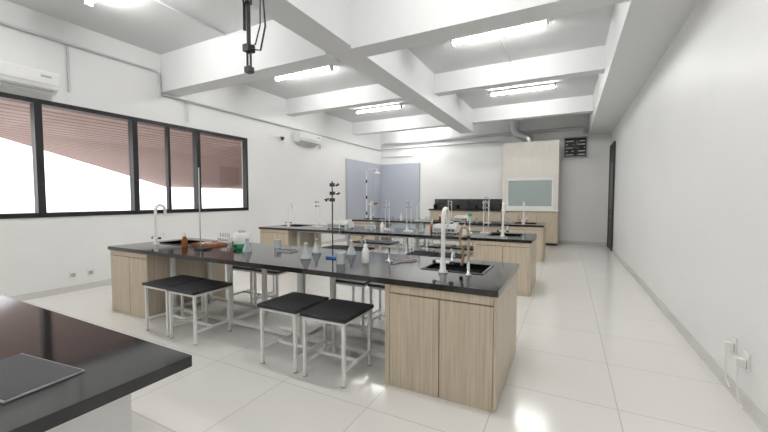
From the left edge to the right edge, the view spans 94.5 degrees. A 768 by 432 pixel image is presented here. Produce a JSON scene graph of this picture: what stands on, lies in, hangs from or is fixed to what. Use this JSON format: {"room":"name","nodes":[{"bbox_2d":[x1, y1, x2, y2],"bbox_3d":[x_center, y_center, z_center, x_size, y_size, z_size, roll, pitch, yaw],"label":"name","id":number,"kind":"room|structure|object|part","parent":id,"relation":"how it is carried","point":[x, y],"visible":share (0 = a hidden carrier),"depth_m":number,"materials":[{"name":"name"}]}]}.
{"room":"science classroom","nodes":[
{"label":"science classroom","id":0,"kind":"room"},
{"bbox_2d":[0,0,380,296],"bbox_3d":[-3.953,-1.033,7.979,0.200,4.300,16.600,1,3,27],"label":"wall","id":1,"kind":"structure","parent":0,"point":[37,254],"depth_m":6.66,"materials":[{"name":"paint"}]},
{"bbox_2d":[0,92,42,218],"bbox_3d":[-5.556,-0.840,4.788,0.135,1.780,1.350,1,3,27],"label":"window","id":2,"kind":"structure","parent":1,"relation":"in","point":[33,102],"depth_m":5.32,"materials":[{"name":"black metal"}]},
{"bbox_2d":[0,60,58,95],"bbox_3d":[-5.250,-1.980,4.964,0.224,0.300,1.020,1,3,27],"label":"air conditioner","id":3,"kind":"object","parent":1,"relation":"attached to","point":[12,75],"visible":1,"depth_m":5.08,"materials":[{"name":"white plastic"}]},
{"bbox_2d":[66,45,70,91],"bbox_3d":[-4.989,-2.331,5.612,0.033,0.720,0.033,-2,4,-40],"label":"conduit pipe","id":4,"kind":"object","parent":1,"relation":"attached to","point":[67,46],"visible":1,"depth_m":5.60,"materials":[{"name":"grey plastic"}]},
{"bbox_2d":[69,270,76,277],"bbox_3d":[-5.035,0.941,5.748,0.015,0.120,0.090,1,3,27],"label":"wall outlet","id":5,"kind":"object","parent":1,"relation":"attached to","point":[72,274],"visible":1,"depth_m":5.74,"materials":[{"name":"white plastic"}]},
{"bbox_2d":[0,21,160,95],"bbox_3d":[-5.020,-2.504,5.543,0.044,0.472,3.022,1,3,27],"label":"conduit pipe","id":6,"kind":"object","parent":1,"relation":"attached to","point":[1,22],"visible":1,"depth_m":5.76,"materials":[{"name":"grey plastic"}]},
{"bbox_2d":[38,99,137,216],"bbox_3d":[-4.937,-0.897,5.981,0.135,1.780,1.340,1,3,27],"label":"window","id":7,"kind":"structure","parent":1,"relation":"in","point":[131,120],"depth_m":5.98,"materials":[{"name":"black metal"}]},
{"bbox_2d":[87,267,93,274],"bbox_3d":[-4.925,0.931,5.960,0.015,0.120,0.090,1,3,27],"label":"wall outlet","id":8,"kind":"object","parent":1,"relation":"attached to","point":[90,271],"visible":1,"depth_m":5.95,"materials":[{"name":"white plastic"}]},
{"bbox_2d":[135,117,198,213],"bbox_3d":[-4.339,-0.952,7.134,0.135,1.780,1.260,1,3,27],"label":"window","id":9,"kind":"structure","parent":1,"relation":"in","point":[167,126],"depth_m":7.12,"materials":[{"name":"black metal"}]},
{"bbox_2d":[9,238,345,300],"bbox_3d":[-4.480,1.125,6.833,0.012,0.100,13.500,1,3,27],"label":"baseboard","id":10,"kind":"structure","parent":1,"relation":"attached to","point":[34,295],"depth_m":5.67,"materials":[{"name":"white tile"}]},
{"bbox_2d":[186,102,188,121],"bbox_3d":[-4.082,-2.155,7.372,0.030,0.400,0.030,0,3,5],"label":"conduit pipe","id":11,"kind":"object","parent":1,"relation":"attached to","point":[186,102],"visible":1,"depth_m":7.36,"materials":[{"name":"grey plastic"}]},
{"bbox_2d":[198,129,248,211],"bbox_3d":[-3.745,-1.007,8.278,0.135,1.780,1.320,1,3,27],"label":"window","id":12,"kind":"structure","parent":1,"relation":"in","point":[204,132],"depth_m":8.55,"materials":[{"name":"black"}]},
{"bbox_2d":[162,94,380,150],"bbox_3d":[-2.218,-2.557,10.952,0.044,0.044,9.100,1,3,27],"label":"conduit pipe","id":13,"kind":"object","parent":1,"relation":"attached to","point":[165,95],"visible":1,"depth_m":8.84,"materials":[{"name":"grey plastic"}]},
{"bbox_2d":[295,131,321,145],"bbox_3d":[-2.272,-2.324,10.698,0.224,0.300,0.980,1,3,27],"label":"air conditioner","id":14,"kind":"object","parent":1,"relation":"attached to","point":[300,136],"visible":1,"depth_m":10.53,"materials":[{"name":"white plastic"}]},
{"bbox_2d":[345,158,380,240],"bbox_3d":[-0.744,-0.642,13.927,0.043,2.948,2.670,1,3,27],"label":"panel","id":15,"kind":"object","parent":1,"relation":"attached to","point":[355,169],"visible":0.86,"depth_m":13.67,"materials":[{"name":"grey paint"}]},
{"bbox_2d":[7,0,614,122],"bbox_3d":[-0.193,-3.187,5.924,8.670,0.200,16.600,1,3,27],"label":"ceiling","id":16,"kind":"structure","parent":0,"point":[148,25],"depth_m":6.24,"materials":[{"name":"white paint"}]},
{"bbox_2d":[84,0,97,6],"bbox_3d":[-3.420,-2.960,4.565,1.560,0.120,0.100,1,3,27],"label":"fluorescent light","id":17,"kind":"object","parent":16,"relation":"attached to","point":[89,3],"visible":1,"depth_m":4.88,"materials":[{"name":"white plastic"}]},
{"bbox_2d":[152,0,224,34],"bbox_3d":[-3.006,-3.035,5.361,0.036,0.036,1.400,1,3,27],"label":"conduit pipe","id":18,"kind":"object","parent":16,"relation":"attached to","point":[156,1],"visible":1,"depth_m":5.38,"materials":[{"name":"grey plastic"}]},
{"bbox_2d":[160,20,339,96],"bbox_3d":[-2.514,-2.738,6.163,3.950,0.720,0.350,1,3,27],"label":"beam","id":19,"kind":"structure","parent":16,"relation":"attached to","point":[218,62],"depth_m":6.00,"materials":[{"name":"white paint"}]},
{"bbox_2d":[242,0,265,73],"bbox_3d":[-1.191,-2.110,3.105,0.239,1.678,0.259,-2,3,-32],"label":"mount","id":20,"kind":"object","parent":16,"relation":"hanging from","point":[248,48],"visible":1,"depth_m":3.12,"materials":[{"name":"black metal"}]},
{"bbox_2d":[274,65,332,81],"bbox_3d":[-1.777,-3.111,7.731,1.560,0.120,0.100,1,3,27],"label":"fluorescent light","id":21,"kind":"object","parent":16,"relation":"attached to","point":[328,67],"visible":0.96,"depth_m":7.68,"materials":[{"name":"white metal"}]},
{"bbox_2d":[286,84,405,115],"bbox_3d":[-0.933,-3.033,9.202,3.950,0.420,0.280,1,3,27],"label":"beam","id":22,"kind":"structure","parent":16,"relation":"attached to","point":[375,94],"depth_m":9.15,"materials":[{"name":"white paint"}]},
{"bbox_2d":[241,0,473,133],"bbox_3d":[-0.608,-2.706,5.080,0.430,0.680,14.280,1,3,27],"label":"beam","id":23,"kind":"structure","parent":16,"relation":"attached to","point":[326,24],"depth_m":5.64,"materials":[{"name":"white paint"}]},
{"bbox_2d":[356,104,401,113],"bbox_3d":[-0.176,-3.259,10.817,1.560,0.120,0.100,1,3,27],"label":"fluorescent light","id":24,"kind":"object","parent":16,"relation":"attached to","point":[393,106],"visible":1,"depth_m":10.79,"materials":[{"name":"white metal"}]},
{"bbox_2d":[353,114,448,134],"bbox_3d":[0.669,-3.181,12.288,3.950,0.420,0.280,1,3,27],"label":"beam","id":25,"kind":"structure","parent":16,"relation":"attached to","point":[426,121],"depth_m":12.26,"materials":[{"name":"white paint"}]},
{"bbox_2d":[351,0,630,57],"bbox_3d":[1.069,-2.649,4.308,3.260,0.720,0.350,1,3,27],"label":"beam","id":26,"kind":"structure","parent":16,"relation":"attached to","point":[378,27],"depth_m":4.41,"materials":[{"name":"white paint"}]},
{"bbox_2d":[450,18,549,46],"bbox_3d":[1.863,-3.021,5.846,1.560,0.120,0.100,1,3,27],"label":"fluorescent light","id":27,"kind":"object","parent":16,"relation":"attached to","point":[545,22],"visible":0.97,"depth_m":5.79,"materials":[{"name":"white plastic"}]},
{"bbox_2d":[499,35,510,61],"bbox_3d":[2.263,-3.095,6.616,0.032,0.032,1.280,1,3,27],"label":"conduit pipe","id":28,"kind":"object","parent":16,"relation":"attached to","point":[499,35],"visible":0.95,"depth_m":6.52,"materials":[{"name":"grey plastic"}]},
{"bbox_2d":[435,45,604,95],"bbox_3d":[2.649,-2.945,7.347,3.260,0.420,0.280,1,3,27],"label":"beam","id":29,"kind":"structure","parent":16,"relation":"attached to","point":[587,61],"depth_m":7.13,"materials":[{"name":"white paint"}]},
{"bbox_2d":[490,82,555,96],"bbox_3d":[3.464,-3.169,8.932,1.560,0.120,0.100,1,3,27],"label":"fluorescent light","id":30,"kind":"object","parent":16,"relation":"attached to","point":[549,85],"visible":1,"depth_m":8.89,"materials":[{"name":"white plastic"}]},
{"bbox_2d":[472,95,592,123],"bbox_3d":[4.251,-3.092,10.434,3.260,0.420,0.280,1,3,27],"label":"beam","id":31,"kind":"structure","parent":16,"relation":"attached to","point":[581,104],"depth_m":10.25,"materials":[{"name":"white paint"}]},
{"bbox_2d":[589,0,698,134],"bbox_3d":[3.198,-2.638,4.191,0.630,0.730,16.200,1,3,27],"label":"beam","id":32,"kind":"structure","parent":16,"relation":"attached to","point":[640,33],"depth_m":5.09,"materials":[{"name":"white paint"}]},
{"bbox_2d":[383,126,586,144],"bbox_3d":[3.267,-2.870,13.142,7.393,0.250,0.130,1,3,27],"label":"exhaust pipe","id":33,"kind":"object","parent":32,"relation":"attached to","point":[584,129],"visible":1,"depth_m":12.86,"materials":[{"name":"grey plastic"}]},
{"bbox_2d":[22,237,763,431],"bbox_3d":[-0.193,1.283,6.138,8.670,0.150,16.600,1,3,27],"label":"floor","id":34,"kind":"structure","parent":0,"point":[595,352],"depth_m":3.07,"materials":[{"name":"tile"}]},
{"bbox_2d":[0,295,191,431],"bbox_3d":[-2.810,0.978,1.837,3.965,0.870,1.190,1,3,27],"label":"lab bench","id":35,"kind":"object","parent":34,"relation":"on","point":[116,365],"visible":1,"depth_m":1.38,"materials":[{"name":"black stone"}]},
{"bbox_2d":[0,353,84,403],"bbox_3d":[-1.319,0.565,1.264,0.400,0.008,0.220,1,3,21],"label":"folder","id":36,"kind":"object","parent":35,"relation":"on","point":[21,374],"visible":1,"depth_m":1.26,"materials":[{"name":"grey plastic"}]},
{"bbox_2d":[142,275,205,336],"bbox_3d":[-2.434,1.026,4.144,0.450,0.555,0.480,1,3,27],"label":"stool","id":37,"kind":"object","parent":34,"relation":"on","point":[160,284],"visible":0.68,"depth_m":4.05,"materials":[{"name":"grey"}]},
{"bbox_2d":[166,279,232,345],"bbox_3d":[-2.017,1.037,3.910,0.450,0.555,0.480,1,3,27],"label":"stool","id":38,"kind":"object","parent":34,"relation":"on","point":[204,287],"visible":1,"depth_m":3.81,"materials":[{"name":"grey metal"}]},
{"bbox_2d":[233,265,274,307],"bbox_3d":[-1.902,0.977,5.165,0.450,0.555,0.480,1,3,27],"label":"stool","id":39,"kind":"object","parent":34,"relation":"on","point":[235,267],"visible":0.28,"depth_m":4.95,"materials":[{"name":"grey metal"}]},
{"bbox_2d":[252,268,298,308],"bbox_3d":[-1.482,0.988,4.935,0.450,0.555,0.480,1,3,26],"label":"stool","id":40,"kind":"object","parent":34,"relation":"on","point":[276,273],"visible":0.4,"depth_m":4.81,"materials":[{"name":"grey metal"}]},
{"bbox_2d":[257,292,328,373],"bbox_3d":[-0.838,1.065,3.328,0.450,0.555,0.480,1,3,27],"label":"stool","id":41,"kind":"object","parent":34,"relation":"on","point":[292,304],"visible":0.87,"depth_m":3.23,"materials":[{"name":"grey"}]},
{"bbox_2d":[108,238,518,412],"bbox_3d":[-1.186,0.798,4.121,5.040,1.011,1.170,1,3,27],"label":"lab bench","id":42,"kind":"object","parent":34,"relation":"on","point":[450,336],"depth_m":2.89,"materials":[{"name":"beige wood"}]},
{"bbox_2d":[151,204,166,244],"bbox_3d":[-3.139,0.111,4.952,0.194,0.563,0.173,-2,3,-32],"label":"faucet","id":43,"kind":"object","parent":42,"relation":"on","point":[155,237],"visible":1,"depth_m":4.92,"materials":[{"name":"white plastic"}]},
{"bbox_2d":[181,234,186,246],"bbox_3d":[-2.616,0.322,4.643,0.064,0.170,0.064,1,3,27],"label":"bottle","id":44,"kind":"object","parent":42,"relation":"on","point":[183,241],"visible":1,"depth_m":4.62,"materials":[{"name":"brown glass"}]},
{"bbox_2d":[194,167,211,249],"bbox_3d":[-2.270,-0.092,4.421,0.180,1.020,0.120,1,3,27],"label":"stand","id":45,"kind":"object","parent":42,"relation":"on","point":[200,247],"visible":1,"depth_m":4.43,"materials":[{"name":"silver metal"}]},
{"bbox_2d":[191,241,225,246],"bbox_3d":[-2.390,0.379,4.844,0.400,0.037,0.240,1,3,27],"label":"tray","id":46,"kind":"object","parent":42,"relation":"on","point":[206,243],"visible":0.94,"depth_m":4.79,"materials":[{"name":"brown wood"}]},
{"bbox_2d":[217,233,231,242],"bbox_3d":[-2.331,0.316,5.194,0.240,0.130,0.060,1,3,27],"label":"test tube rack","id":47,"kind":"object","parent":42,"relation":"on","point":[229,239],"visible":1,"depth_m":5.18,"materials":[{"name":"white plastic"}]},
{"bbox_2d":[233,230,250,248],"bbox_3d":[-1.830,0.296,4.572,0.210,0.230,0.210,-1,3,-19],"label":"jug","id":48,"kind":"object","parent":42,"relation":"on","point":[239,237],"visible":0.81,"depth_m":4.48,"materials":[{"name":"white plastic"}]},
{"bbox_2d":[242,237,251,251],"bbox_3d":[-1.638,0.342,4.249,0.114,0.168,0.114,1,3,27],"label":"flask","id":49,"kind":"object","parent":42,"relation":"on","point":[247,248],"visible":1,"depth_m":4.22,"materials":[{"name":"white"}]},
{"bbox_2d":[274,239,280,247],"bbox_3d":[-1.365,0.357,4.559,0.094,0.108,0.094,1,3,27],"label":"glass beaker","id":50,"kind":"object","parent":42,"relation":"on","point":[277,242],"visible":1,"depth_m":4.52,"materials":[{"name":"white"}]},
{"bbox_2d":[276,248,297,251],"bbox_3d":[-1.168,0.414,4.291,0.220,0.020,0.140,1,3,27],"label":"tray","id":51,"kind":"object","parent":42,"relation":"on","point":[284,249],"visible":1,"depth_m":4.25,"materials":[{"name":"grey plastic"}]},
{"bbox_2d":[300,243,310,258],"bbox_3d":[-0.827,0.366,3.751,0.114,0.168,0.114,1,3,27],"label":"flask","id":52,"kind":"object","parent":42,"relation":"on","point":[305,254],"visible":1,"depth_m":3.72,"materials":[{"name":"white"}]},
{"bbox_2d":[312,238,320,252],"bbox_3d":[-0.790,0.347,4.148,0.114,0.168,0.114,1,3,27],"label":"flask","id":53,"kind":"object","parent":42,"relation":"on","point":[316,249],"visible":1,"depth_m":4.12,"materials":[{"name":"white"}]},
{"bbox_2d":[324,181,345,258],"bbox_3d":[-0.539,0.037,3.800,0.228,0.820,0.120,1,3,27],"label":"stand","id":54,"kind":"object","parent":42,"relation":"on","point":[332,184],"visible":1,"depth_m":3.78,"materials":[{"name":"black"}]},
{"bbox_2d":[336,252,345,263],"bbox_3d":[-0.420,0.410,3.451,0.094,0.108,0.094,1,3,27],"label":"glass beaker","id":55,"kind":"object","parent":42,"relation":"on","point":[340,256],"visible":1,"depth_m":3.42,"materials":[{"name":"white"}]},
{"bbox_2d":[346,240,355,254],"bbox_3d":[-0.371,0.353,4.021,0.114,0.168,0.114,1,3,27],"label":"flask","id":56,"kind":"object","parent":42,"relation":"on","point":[351,251],"visible":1,"depth_m":3.99,"materials":[{"name":"white"}]},
{"bbox_2d":[360,239,368,263],"bbox_3d":[-0.186,0.343,3.501,0.074,0.239,0.089,-1,3,-28],"label":"wash bottle","id":57,"kind":"object","parent":42,"relation":"on","point":[365,252],"visible":1,"depth_m":3.47,"materials":[{"name":"white plastic"}]},
{"bbox_3d":[0.182,0.387,3.608,0.340,0.140,0.100,0,3,-8],"label":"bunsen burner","id":58,"kind":"part","parent":42,"relation":"part of","materials":[{"name":"silver metal"}]},
{"bbox_2d":[432,207,454,272],"bbox_3d":[0.536,0.202,3.049,0.194,0.563,0.173,-2,3,-32],"label":"faucet","id":59,"kind":"object","parent":42,"relation":"on","point":[445,211],"visible":1,"depth_m":3.02,"materials":[{"name":"white plastic"}]},
{"bbox_2d":[459,226,470,275],"bbox_3d":[0.660,0.285,2.980,0.087,0.404,0.179,-1,3,-16],"label":"tap","id":60,"kind":"object","parent":42,"relation":"on","point":[468,237],"visible":1,"depth_m":2.92,"materials":[{"name":"beige rubber"}]},
{"bbox_2d":[321,245,348,249],"bbox_3d":[-0.924,0.887,7.044,0.450,0.555,0.480,1,3,28],"label":"stool","id":61,"kind":"object","parent":34,"relation":"on","point":[340,247],"visible":0.09,"depth_m":6.93,"materials":[{"name":"grey"}]},
{"bbox_2d":[299,298,373,388],"bbox_3d":[-0.399,1.076,3.090,0.450,0.555,0.480,1,3,27],"label":"stool","id":62,"kind":"object","parent":34,"relation":"on","point":[339,312],"visible":1,"depth_m":2.99,"materials":[{"name":"grey"}]},
{"bbox_2d":[342,246,374,251],"bbox_3d":[-0.489,0.897,6.833,0.450,0.555,0.480,1,3,26],"label":"stool","id":63,"kind":"object","parent":34,"relation":"on","point":[357,248],"visible":0.25,"depth_m":6.79,"materials":[{"name":"grey"}]},
{"bbox_2d":[336,278,381,330],"bbox_3d":[-0.317,1.017,4.328,0.450,0.555,0.480,1,3,27],"label":"stool","id":64,"kind":"object","parent":34,"relation":"on","point":[353,283],"visible":0.39,"depth_m":4.12,"materials":[{"name":"grey metal"}]},
{"bbox_2d":[353,239,379,252],"bbox_3d":[-0.390,0.838,8.067,0.450,0.555,0.480,1,3,27],"label":"stool","id":65,"kind":"object","parent":34,"relation":"on","point":[368,242],"visible":0.27,"depth_m":7.90,"materials":[{"name":"grey"}]},
{"bbox_2d":[366,168,379,217],"bbox_3d":[-0.455,-0.461,13.295,0.690,2.647,0.280,1,3,27],"label":"shower","id":66,"kind":"object","parent":34,"relation":"on","point":[377,172],"visible":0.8,"depth_m":13.29,"materials":[{"name":"white plastic"}]},
{"bbox_2d":[367,282,384,331],"bbox_3d":[0.122,1.028,4.098,0.450,0.555,0.480,1,3,27],"label":"stool","id":67,"kind":"object","parent":34,"relation":"on","point":[372,285],"visible":0.17,"depth_m":3.98,"materials":[{"name":"grey metal"}]},
{"bbox_2d":[371,240,398,253],"bbox_3d":[0.036,0.848,7.858,0.450,0.555,0.480,1,3,27],"label":"stool","id":68,"kind":"object","parent":34,"relation":"on","point":[382,243],"visible":0.39,"depth_m":7.72,"materials":[{"name":"grey"}]},
{"bbox_2d":[259,224,537,296],"bbox_3d":[-0.020,0.716,7.262,5.720,0.876,1.200,1,3,27],"label":"lab bench","id":69,"kind":"object","parent":34,"relation":"on","point":[519,248],"visible":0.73,"depth_m":6.31,"materials":[{"name":"black stone"}]},
{"bbox_2d":[285,202,293,226],"bbox_3d":[-2.167,-0.043,8.172,0.194,0.563,0.173,-2,3,-32],"label":"faucet","id":70,"kind":"object","parent":69,"relation":"on","point":[287,222],"visible":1,"depth_m":8.14,"materials":[{"name":"white metal"}]},
{"bbox_2d":[313,201,322,226],"bbox_3d":[-1.494,-0.053,7.990,0.180,0.600,0.120,1,3,27],"label":"stand","id":71,"kind":"object","parent":69,"relation":"on","point":[315,201],"visible":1,"depth_m":7.97,"materials":[{"name":"white plastic"}]},
{"bbox_2d":[327,219,353,227],"bbox_3d":[-0.946,0.169,7.645,0.500,0.190,0.325,1,3,27],"label":"hot plate stirrer","id":72,"kind":"object","parent":69,"relation":"on","point":[349,222],"visible":0.75,"depth_m":7.55,"materials":[{"name":"white plastic"}]},
{"bbox_2d":[365,222,375,228],"bbox_3d":[-0.292,0.201,7.604,0.240,0.130,0.060,1,3,27],"label":"test tube rack","id":73,"kind":"object","parent":69,"relation":"on","point":[366,225],"visible":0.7,"depth_m":7.60,"materials":[{"name":"white plastic"}]},
{"bbox_2d":[380,219,383,231],"bbox_3d":[-0.037,0.179,6.912,0.074,0.239,0.089,-1,3,-28],"label":"wash bottle","id":74,"kind":"object","parent":69,"relation":"on","point":[382,224],"visible":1,"depth_m":6.88,"materials":[{"name":"white plastic"}]},
{"bbox_2d":[384,200,389,229],"bbox_3d":[0.061,-0.020,7.297,0.180,0.600,0.120,1,3,27],"label":"stand","id":75,"kind":"object","parent":69,"relation":"on","point":[385,201],"visible":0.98,"depth_m":7.28,"materials":[{"name":"white metal"}]},
{"bbox_2d":[403,202,413,231],"bbox_3d":[0.481,-0.001,6.911,0.180,0.600,0.120,1,3,27],"label":"stand","id":76,"kind":"object","parent":69,"relation":"on","point":[406,207],"visible":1,"depth_m":6.90,"materials":[{"name":"white plastic"}]},
{"bbox_2d":[419,223,423,231],"bbox_3d":[0.726,0.218,6.851,0.114,0.168,0.114,1,3,27],"label":"flask","id":77,"kind":"object","parent":69,"relation":"on","point":[421,229],"visible":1,"depth_m":6.82,"materials":[{"name":"white"}]},
{"bbox_2d":[433,223,460,233],"bbox_3d":[1.164,0.218,6.609,0.450,0.190,0.325,1,3,27],"label":"hot plate stirrer","id":78,"kind":"object","parent":69,"relation":"on","point":[454,228],"visible":0.91,"depth_m":6.49,"materials":[{"name":"white plastic"}]},
{"bbox_2d":[461,221,466,234],"bbox_3d":[1.406,0.212,6.220,0.074,0.239,0.089,-1,3,-28],"label":"wash bottle","id":79,"kind":"object","parent":69,"relation":"on","point":[464,231],"visible":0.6,"depth_m":6.19,"materials":[{"name":"white plastic"}]},
{"bbox_2d":[467,213,471,232],"bbox_3d":[1.600,0.127,6.618,0.113,0.372,0.114,1,3,27],"label":"stand","id":80,"kind":"object","parent":69,"relation":"on","point":[468,214],"visible":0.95,"depth_m":6.61,"materials":[{"name":"white plastic"}]},
{"bbox_2d":[480,201,490,232],"bbox_3d":[1.885,0.015,6.578,0.180,0.600,0.120,1,3,27],"label":"stand","id":81,"kind":"object","parent":69,"relation":"on","point":[483,202],"visible":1,"depth_m":6.56,"materials":[{"name":"white metal"}]},
{"bbox_2d":[497,203,508,236],"bbox_3d":[2.033,0.061,5.998,0.194,0.563,0.173,-2,3,-32],"label":"faucet","id":82,"kind":"object","parent":69,"relation":"on","point":[502,230],"visible":1,"depth_m":5.97,"materials":[{"name":"white metal"}]},
{"bbox_2d":[397,238,415,251],"bbox_3d":[0.644,0.742,10.067,0.450,0.555,0.480,1,3,26],"label":"stool","id":83,"kind":"object","parent":34,"relation":"on","point":[410,247],"visible":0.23,"depth_m":10.10,"materials":[{"name":"grey metal"}]},
{"bbox_2d":[405,250,438,256],"bbox_3d":[0.677,0.925,6.235,0.450,0.555,0.480,1,3,28],"label":"stool","id":84,"kind":"object","parent":34,"relation":"on","point":[417,253],"visible":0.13,"depth_m":6.16,"materials":[{"name":"grey"}]},
{"bbox_2d":[413,239,432,251],"bbox_3d":[1.076,0.753,9.846,0.450,0.555,0.480,1,3,28],"label":"stool","id":85,"kind":"object","parent":34,"relation":"on","point":[426,248],"visible":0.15,"depth_m":9.80,"materials":[{"name":"grey metal"}]},
{"bbox_2d":[428,244,455,252],"bbox_3d":[1.188,0.877,7.242,0.450,0.555,0.480,1,3,26],"label":"stool","id":86,"kind":"object","parent":34,"relation":"on","point":[448,247],"visible":0.39,"depth_m":7.08,"materials":[{"name":"grey"}]},
{"bbox_2d":[351,218,546,261],"bbox_3d":[1.647,0.574,10.224,5.450,0.876,1.200,1,3,27],"label":"lab bench","id":87,"kind":"object","parent":34,"relation":"on","point":[539,228],"visible":0.51,"depth_m":9.53,"materials":[{"name":"black stone"}]},
{"bbox_2d":[368,201,373,218],"bbox_3d":[-0.380,-0.182,11.072,0.194,0.563,0.173,-2,3,-32],"label":"faucet","id":88,"kind":"object","parent":87,"relation":"on","point":[370,216],"visible":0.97,"depth_m":11.04,"materials":[{"name":"white metal"}]},
{"bbox_2d":[447,200,453,221],"bbox_3d":[1.820,-0.141,9.818,0.180,0.600,0.120,1,3,27],"label":"stand","id":89,"kind":"object","parent":87,"relation":"on","point":[448,200],"visible":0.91,"depth_m":9.79,"materials":[{"name":"white metal"}]},
{"bbox_2d":[454,215,468,221],"bbox_3d":[2.197,0.056,10.012,0.400,0.190,0.325,1,3,27],"label":"hot plate stirrer","id":90,"kind":"object","parent":87,"relation":"on","point":[457,217],"visible":0.84,"depth_m":9.90,"materials":[{"name":"white plastic"}]},
{"bbox_2d":[484,197,490,222],"bbox_3d":[2.731,-0.171,9.400,0.180,0.700,0.120,1,3,27],"label":"stand","id":91,"kind":"object","parent":87,"relation":"on","point":[485,197],"visible":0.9,"depth_m":9.40,"materials":[{"name":"white metal"}]},
{"bbox_2d":[519,202,526,223],"bbox_3d":[3.571,-0.084,9.027,0.194,0.563,0.173,-2,3,-32],"label":"faucet","id":92,"kind":"object","parent":87,"relation":"on","point":[522,220],"visible":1,"depth_m":8.99,"materials":[{"name":"white metal"}]},
{"bbox_2d":[432,253,466,258],"bbox_3d":[1.107,0.937,6.003,0.450,0.555,0.480,1,3,28],"label":"stool","id":93,"kind":"object","parent":34,"relation":"on","point":[447,255],"visible":0.07,"depth_m":5.95,"materials":[{"name":"grey"}]},
{"bbox_2d":[452,245,473,253],"bbox_3d":[1.634,0.888,7.016,0.450,0.555,0.480,1,3,28],"label":"stool","id":94,"kind":"object","parent":34,"relation":"on","point":[456,248],"visible":0.19,"depth_m":6.89,"materials":[{"name":"grey metal"}]},
{"bbox_2d":[428,199,501,231],"bbox_3d":[3.013,0.122,13.146,2.630,1.500,0.718,1,3,27],"label":"bench","id":95,"kind":"object","parent":34,"relation":"on","point":[459,206],"visible":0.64,"depth_m":12.96,"materials":[{"name":"brown wood"}]},
{"bbox_2d":[501,140,559,245],"bbox_3d":[4.944,-0.753,11.972,1.740,3.360,0.948,1,3,27],"label":"fume hood","id":96,"kind":"object","parent":34,"relation":"on","point":[531,170],"visible":0.8,"depth_m":11.53,"materials":[{"name":"beige wood"}]},
{"bbox_2d":[510,120,533,141],"bbox_3d":[4.653,-2.908,11.993,0.788,0.933,0.315,1,3,27],"label":"duct","id":97,"kind":"object","parent":96,"relation":"on","point":[514,125],"visible":0.87,"depth_m":11.94,"materials":[{"name":"silver metal"}]},
{"bbox_2d":[381,113,610,242],"bbox_3d":[3.580,-1.287,13.304,8.270,4.300,0.200,1,3,27],"label":"wall","id":98,"kind":"structure","parent":0,"point":[463,171],"depth_m":12.88,"materials":[{"name":"paint"}]},
{"bbox_2d":[381,163,419,228],"bbox_3d":[0.663,-0.680,14.713,1.778,2.948,0.033,1,3,27],"label":"panel","id":99,"kind":"object","parent":98,"relation":"attached to","point":[400,183],"visible":0.64,"depth_m":14.67,"materials":[{"name":"grey paint"}]},
{"bbox_2d":[382,141,500,149],"bbox_3d":[2.064,-2.746,13.863,4.800,0.040,0.040,1,3,27],"label":"conduit pipe","id":100,"kind":"object","parent":98,"relation":"attached to","point":[487,141],"visible":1,"depth_m":13.72,"materials":[{"name":"grey plastic"}]},
{"bbox_2d":[563,136,587,157],"bbox_3d":[6.296,-2.261,11.683,0.680,0.660,0.088,1,3,27],"label":"exhaust fan","id":101,"kind":"object","parent":98,"relation":"attached to","point":[574,147],"visible":1,"depth_m":11.67,"materials":[{"name":"black metal"}]},
{"bbox_2d":[559,240,606,245],"bbox_3d":[6.567,0.890,11.738,1.408,0.100,0.012,1,3,27],"label":"baseboard","id":102,"kind":"structure","parent":98,"relation":"attached to","point":[560,241],"depth_m":11.72,"materials":[{"name":"white tile"}]},
{"bbox_2d":[611,0,767,416],"bbox_3d":[3.567,-0.846,4.085,0.200,4.300,16.600,1,3,27],"label":"wall","id":103,"kind":"structure","parent":0,"point":[691,190],"depth_m":3.34,"materials":[{"name":"paint"}]},
{"bbox_2d":[607,141,615,250],"bbox_3d":[6.808,-0.586,10.676,0.088,3.150,1.150,1,3,27],"label":"door","id":104,"kind":"structure","parent":103,"relation":"in","point":[612,157],"depth_m":10.55,"materials":[{"name":"grey"}]},
{"bbox_2d":[612,248,767,431],"bbox_3d":[3.162,1.278,3.636,0.012,0.100,14.850,1,3,27],"label":"baseboard","id":105,"kind":"structure","parent":103,"relation":"attached to","point":[758,415],"depth_m":3.19,"materials":[{"name":"white tile"}]},
{"bbox_2d":[721,335,737,387],"bbox_3d":[2.669,1.121,2.741,0.069,0.370,0.147,1,3,27],"label":"wall outlet","id":106,"kind":"object","parent":103,"relation":"attached to","point":[731,345],"visible":1,"depth_m":2.75,"materials":[{"name":"white plastic"}]},
{"bbox_2d":[733,351,750,408],"bbox_3d":[2.568,1.170,2.548,0.069,0.370,0.147,1,3,27],"label":"wall outlet","id":107,"kind":"object","parent":103,"relation":"attached to","point":[744,361],"visible":1,"depth_m":2.55,"materials":[{"name":"white plastic"}]},
{"label":"outside","id":108,"kind":"structure","parent":0,"visible":0},
{"bbox_2d":[0,204,242,213],"bbox_3d":[-36.294,-0.009,35.749,82.690,0.200,150.000,1,3,27],"label":"ground","id":109,"kind":"structure","parent":108,"point":[95,208],"depth_m":59.93,"materials":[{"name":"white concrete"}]},
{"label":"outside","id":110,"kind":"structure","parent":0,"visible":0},
{"bbox_2d":[0,99,241,188],"bbox_3d":[-15.316,-3.362,32.596,42.690,0.200,46.000,1,3,27],"label":"roof","id":111,"kind":"object","parent":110,"point":[103,142],"visible":0.47,"depth_m":11.29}
]}

